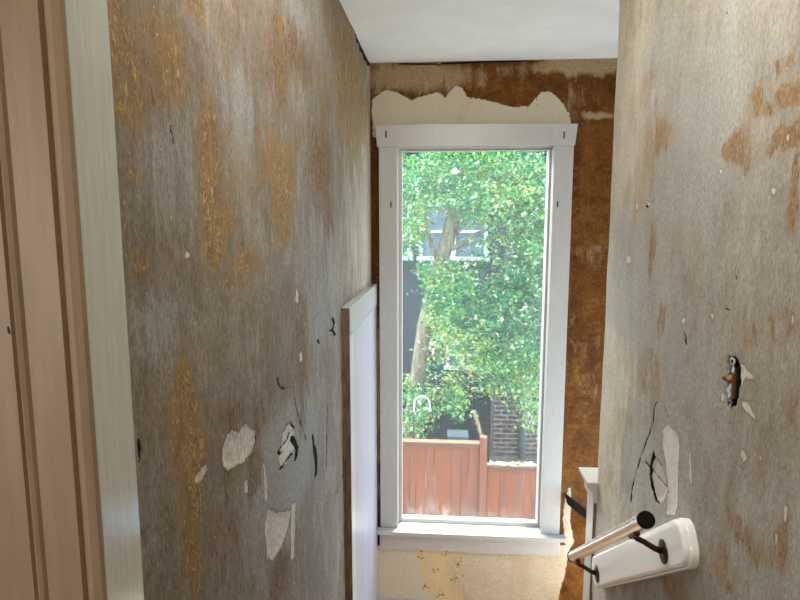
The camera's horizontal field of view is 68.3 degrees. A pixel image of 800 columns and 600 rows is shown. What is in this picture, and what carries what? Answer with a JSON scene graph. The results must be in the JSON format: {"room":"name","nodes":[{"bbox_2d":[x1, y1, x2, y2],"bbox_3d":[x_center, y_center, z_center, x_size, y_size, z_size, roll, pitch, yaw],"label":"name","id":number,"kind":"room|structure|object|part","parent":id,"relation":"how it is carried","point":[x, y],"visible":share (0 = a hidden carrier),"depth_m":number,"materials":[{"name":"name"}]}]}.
{"room":"stairwell","nodes":[
{"label":"stairwell","id":0,"kind":"room"},
{"bbox_2d":[107,0,370,599],"bbox_3d":[-0.258,0.532,2.044,0.010,3.245,2.540,1,8,4],"label":"wall","id":1,"kind":"structure","parent":0,"point":[242,127],"depth_m":1.18,"materials":[{"name":"paint"}]},
{"bbox_2d":[341,284,377,599],"bbox_3d":[-0.185,0.970,2.923,0.054,2.024,0.969,1,8,4],"label":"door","id":2,"kind":"structure","parent":1,"relation":"in","point":[359,315],"depth_m":2.69,"materials":[{"name":"paint"}]},
{"bbox_3d":[-0.220,1.083,2.508,0.052,1.911,0.093,1,8,4],"label":"casing","id":3,"kind":"part","parent":2,"relation":"part of","materials":[{"name":"white paint"}]},
{"bbox_3d":[-0.188,0.027,2.766,0.054,0.113,0.895,1,8,4],"label":"head casing","id":4,"kind":"part","parent":2,"relation":"part of","materials":[{"name":"paint"}]},
{"bbox_3d":[-0.184,1.014,2.981,0.048,1.901,0.866,1,8,4],"label":"panel","id":5,"kind":"part","parent":2,"relation":"part of","materials":[{"name":"white paint"}]},
{"bbox_2d":[339,0,618,62],"bbox_3d":[0.142,-0.944,0.419,4.000,0.120,5.900,1,8,4],"label":"ceiling","id":6,"kind":"structure","parent":0,"point":[387,31],"depth_m":2.52,"materials":[{"name":"paint"}]},
{"bbox_2d":[370,58,616,599],"bbox_3d":[1.044,0.376,3.209,2.408,3.245,0.015,1,8,4],"label":"wall","id":7,"kind":"structure","parent":0,"point":[581,92],"depth_m":3.13,"materials":[{"name":"brown paint"}]},
{"bbox_2d":[378,596,441,599],"bbox_3d":[1.018,1.844,3.393,2.358,0.168,0.022,1,8,4],"label":"baseboard","id":8,"kind":"structure","parent":7,"relation":"attached to","point":[379,597],"depth_m":3.46,"materials":[{"name":"white paint"}]},
{"bbox_2d":[592,0,799,599],"bbox_3d":[0.672,0.665,1.047,0.038,3.245,2.398,1,8,4],"label":"wall","id":9,"kind":"structure","parent":0,"point":[703,266],"depth_m":1.31,"materials":[{"name":"paint"}]},
{"bbox_2d":[567,511,698,588],"bbox_3d":[0.653,0.769,1.769,0.128,0.628,0.798,1,8,4],"label":"handrail","id":10,"kind":"object","parent":9,"relation":"attached to","point":[672,547],"visible":1,"depth_m":1.56,"materials":[{"name":"paint"}]},
{"bbox_3d":[0.611,0.735,1.791,0.037,0.556,0.743,1,8,4],"label":"rail","id":11,"kind":"part","parent":10,"relation":"part of","materials":[{"name":"metal"}]},
{"bbox_2d":[722,357,741,406],"bbox_3d":[0.681,0.167,1.199,0.048,0.100,0.026,1,8,4],"label":"light switch","id":12,"kind":"object","parent":9,"relation":"attached to","point":[733,380],"visible":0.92,"depth_m":1.19,"materials":[{"name":"metal"}]},
{"bbox_3d":[0.675,0.172,1.190,0.010,0.052,0.006,1,8,4],"label":"plate","id":13,"kind":"part","parent":12,"relation":"part of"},
{"bbox_3d":[-0.947,0.499,2.087,1.360,3.180,2.595,1,8,4],"label":"wall partition","id":14,"kind":"structure","parent":0,"visible":0},
{"bbox_2d":[0,0,143,599],"bbox_3d":[-0.444,0.271,0.727,0.207,2.370,0.088,1,8,4],"label":"door","id":15,"kind":"structure","parent":14,"relation":"in","point":[70,525],"depth_m":0.66,"materials":[{"name":"beige paint"}]},
{"bbox_3d":[1.445,0.576,1.506,1.440,3.180,3.350,1,8,4],"label":"wall","id":16,"kind":"structure","parent":0,"visible":0},
{"bbox_2d":[579,467,597,599],"bbox_3d":[0.802,1.366,2.383,0.182,1.382,0.145,1,8,4],"label":"trim","id":17,"kind":"structure","parent":16,"relation":"attached to","point":[589,474],"depth_m":2.30,"materials":[{"name":"white paint"}]},
{"bbox_3d":[0.818,1.370,2.380,0.149,1.375,0.099,1,8,4],"label":"panel","id":18,"kind":"part","parent":17,"relation":"part of","materials":[{"name":"white paint"}]},
{"label":"outside","id":19,"kind":"structure","parent":0,"visible":0},
{"bbox_2d":[425,444,536,518],"bbox_3d":[1.148,3.019,15.188,28.000,0.200,22.600,1,8,4],"label":"ground","id":20,"kind":"structure","parent":19,"point":[492,458],"depth_m":12.14,"materials":[{"name":"soil"}]},
{"bbox_2d":[413,395,430,438],"bbox_3d":[0.324,2.572,8.868,0.260,2.356,0.022,1,8,4],"label":"hoop","id":21,"kind":"object","parent":20,"relation":"on","point":[420,395],"visible":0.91,"depth_m":8.74,"materials":[{"name":"white plastic"}]},
{"bbox_2d":[403,435,486,516],"bbox_3d":[-0.122,2.822,8.077,2.565,2.070,0.120,1,8,4],"label":"fence","id":22,"kind":"object","parent":20,"relation":"on","point":[423,459],"visible":0.28,"depth_m":7.95,"materials":[{"name":"brown wood"}]},
{"bbox_3d":[-0.168,1.941,7.979,2.470,0.055,0.068,1,8,4],"label":"rail","id":23,"kind":"part","parent":22,"relation":"part of","materials":[{"name":"brown wood"}]},
{"bbox_3d":[-0.169,1.898,7.957,2.470,0.035,0.120,1,8,4],"label":"cap rail","id":24,"kind":"part","parent":22,"relation":"part of","materials":[{"name":"brown wood"}]},
{"bbox_3d":[1.110,2.836,7.971,0.093,2.070,0.100,1,8,4],"label":"post","id":25,"kind":"part","parent":22,"relation":"part of","materials":[{"name":"brown wood"}]},
{"bbox_2d":[403,387,490,461],"bbox_3d":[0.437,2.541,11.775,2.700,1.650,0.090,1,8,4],"label":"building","id":26,"kind":"structure","parent":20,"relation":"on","point":[445,423],"depth_m":11.69,"materials":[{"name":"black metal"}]},
{"bbox_3d":[0.435,1.869,11.670,2.700,0.050,0.060,1,8,4],"label":"rail","id":27,"kind":"part","parent":26,"relation":"part of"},
{"bbox_3d":[0.435,2.384,11.739,2.700,0.050,0.060,1,8,4],"label":"rail","id":28,"kind":"part","parent":26,"relation":"part of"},
{"bbox_3d":[1.363,2.552,11.688,0.080,1.650,0.060,1,8,4],"label":"post","id":29,"kind":"part","parent":26,"relation":"part of","materials":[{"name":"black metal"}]},
{"bbox_3d":[1.721,2.556,11.660,0.080,1.650,0.060,1,8,4],"label":"post","id":30,"kind":"part","parent":26,"relation":"part of","materials":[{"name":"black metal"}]},
{"bbox_2d":[447,430,468,515],"bbox_3d":[0.853,2.857,8.839,0.310,1.800,0.280,1,8,4],"label":"utility box","id":31,"kind":"object","parent":20,"relation":"on","point":[451,434],"visible":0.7,"depth_m":8.65,"materials":[{"name":"grey metal"}]},
{"bbox_3d":[0.852,1.979,8.722,0.310,0.030,0.280,1,8,4],"label":"lid","id":32,"kind":"part","parent":31,"relation":"part of","materials":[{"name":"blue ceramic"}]},
{"bbox_2d":[403,151,546,442],"bbox_3d":[1.414,-0.161,9.710,6.871,7.571,2.657,1,8,4],"label":"tree","id":33,"kind":"object","parent":20,"relation":"on","point":[452,297],"visible":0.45,"depth_m":9.24,"materials":[{"name":"green plant"}]},
{"bbox_2d":[403,151,546,426],"bbox_3d":[1.260,-1.881,15.992,8.800,9.300,6.500,1,8,4],"label":"house","id":34,"kind":"structure","parent":20,"relation":"on","point":[411,302],"depth_m":13.53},
{"bbox_3d":[-0.168,-1.727,13.444,0.680,1.460,0.030,1,8,4],"label":"pane","id":35,"kind":"part","parent":34,"relation":"part of","materials":[{"name":"glass"}]},
{"bbox_3d":[1.208,-1.550,13.359,1.380,1.130,0.030,1,8,4],"label":"pane","id":36,"kind":"part","parent":34,"relation":"part of","materials":[{"name":"glass"}]},
{"bbox_3d":[1.433,1.283,13.719,0.550,0.500,0.030,1,8,4],"label":"pane","id":37,"kind":"part","parent":34,"relation":"part of","materials":[{"name":"glass"}]},
{"bbox_2d":[472,409,482,434],"bbox_3d":[1.109,2.661,8.367,0.252,2.313,0.089,1,8,4],"label":"dry stalk","id":38,"kind":"object","parent":20,"relation":"on","point":[473,411],"visible":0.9,"depth_m":8.23,"materials":[{"name":"plant"}]},
{"bbox_2d":[486,462,536,518],"bbox_3d":[2.064,3.035,7.933,1.810,1.685,0.120,1,8,4],"label":"fence","id":39,"kind":"object","parent":20,"relation":"on","point":[517,497],"visible":0.21,"depth_m":7.90,"materials":[{"name":"brown wood"}]},
{"bbox_3d":[2.065,2.260,7.845,1.810,0.055,0.068,1,8,4],"label":"rail","id":40,"kind":"part","parent":39,"relation":"part of","materials":[{"name":"brown wood"}]},
{"bbox_3d":[2.064,2.217,7.824,1.810,0.035,0.120,1,8,4],"label":"cap rail","id":41,"kind":"part","parent":39,"relation":"part of","materials":[{"name":"brown wood"}]},
{"bbox_2d":[489,460,535,466],"bbox_3d":[1.642,2.178,7.851,0.920,0.033,0.143,1,8,4],"label":"dry leaves","id":42,"kind":"object","parent":39,"relation":"on","point":[512,462],"visible":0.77,"depth_m":7.85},
{"bbox_2d":[490,151,541,458],"bbox_3d":[2.593,-0.528,12.205,1.230,7.620,0.934,1,8,4],"label":"chimney","id":43,"kind":"object","parent":20,"relation":"on","point":[505,440],"visible":0.13,"depth_m":12.30,"materials":[{"name":"brown brick"}]},
{"bbox_3d":[0.358,1.498,3.521,4.200,5.900,0.180,1,8,4],"label":"wall","id":44,"kind":"structure","parent":0,"visible":0},
{"bbox_2d":[375,124,586,555],"bbox_3d":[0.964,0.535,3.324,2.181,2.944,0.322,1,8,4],"label":"window","id":45,"kind":"structure","parent":44,"relation":"in","point":[540,536],"depth_m":3.23,"materials":[{"name":"white paint"}]},
{"bbox_3d":[-0.062,0.248,3.270,0.098,2.134,0.037,1,8,4],"label":"casing","id":46,"kind":"part","parent":45,"relation":"part of","materials":[{"name":"white paint"}]},
{"bbox_3d":[0.399,0.247,3.311,0.812,2.135,0.044,1,8,4],"label":"sash","id":47,"kind":"part","parent":45,"relation":"part of","materials":[{"name":"white paint"}]},
{"bbox_3d":[0.390,-0.860,3.078,1.044,0.114,0.045,1,8,4],"label":"head casing","id":48,"kind":"part","parent":45,"relation":"part of","materials":[{"name":"white paint"}]},
{"bbox_3d":[0.848,0.258,3.199,0.099,2.134,0.037,1,8,4],"label":"casing","id":49,"kind":"part","parent":45,"relation":"part of","materials":[{"name":"white paint"}]},
{"bbox_3d":[1.477,1.544,3.295,1.133,0.953,0.076,1,8,4],"label":"stair rail","id":50,"kind":"part","parent":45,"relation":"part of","materials":[{"name":"black metal"}]}
]}

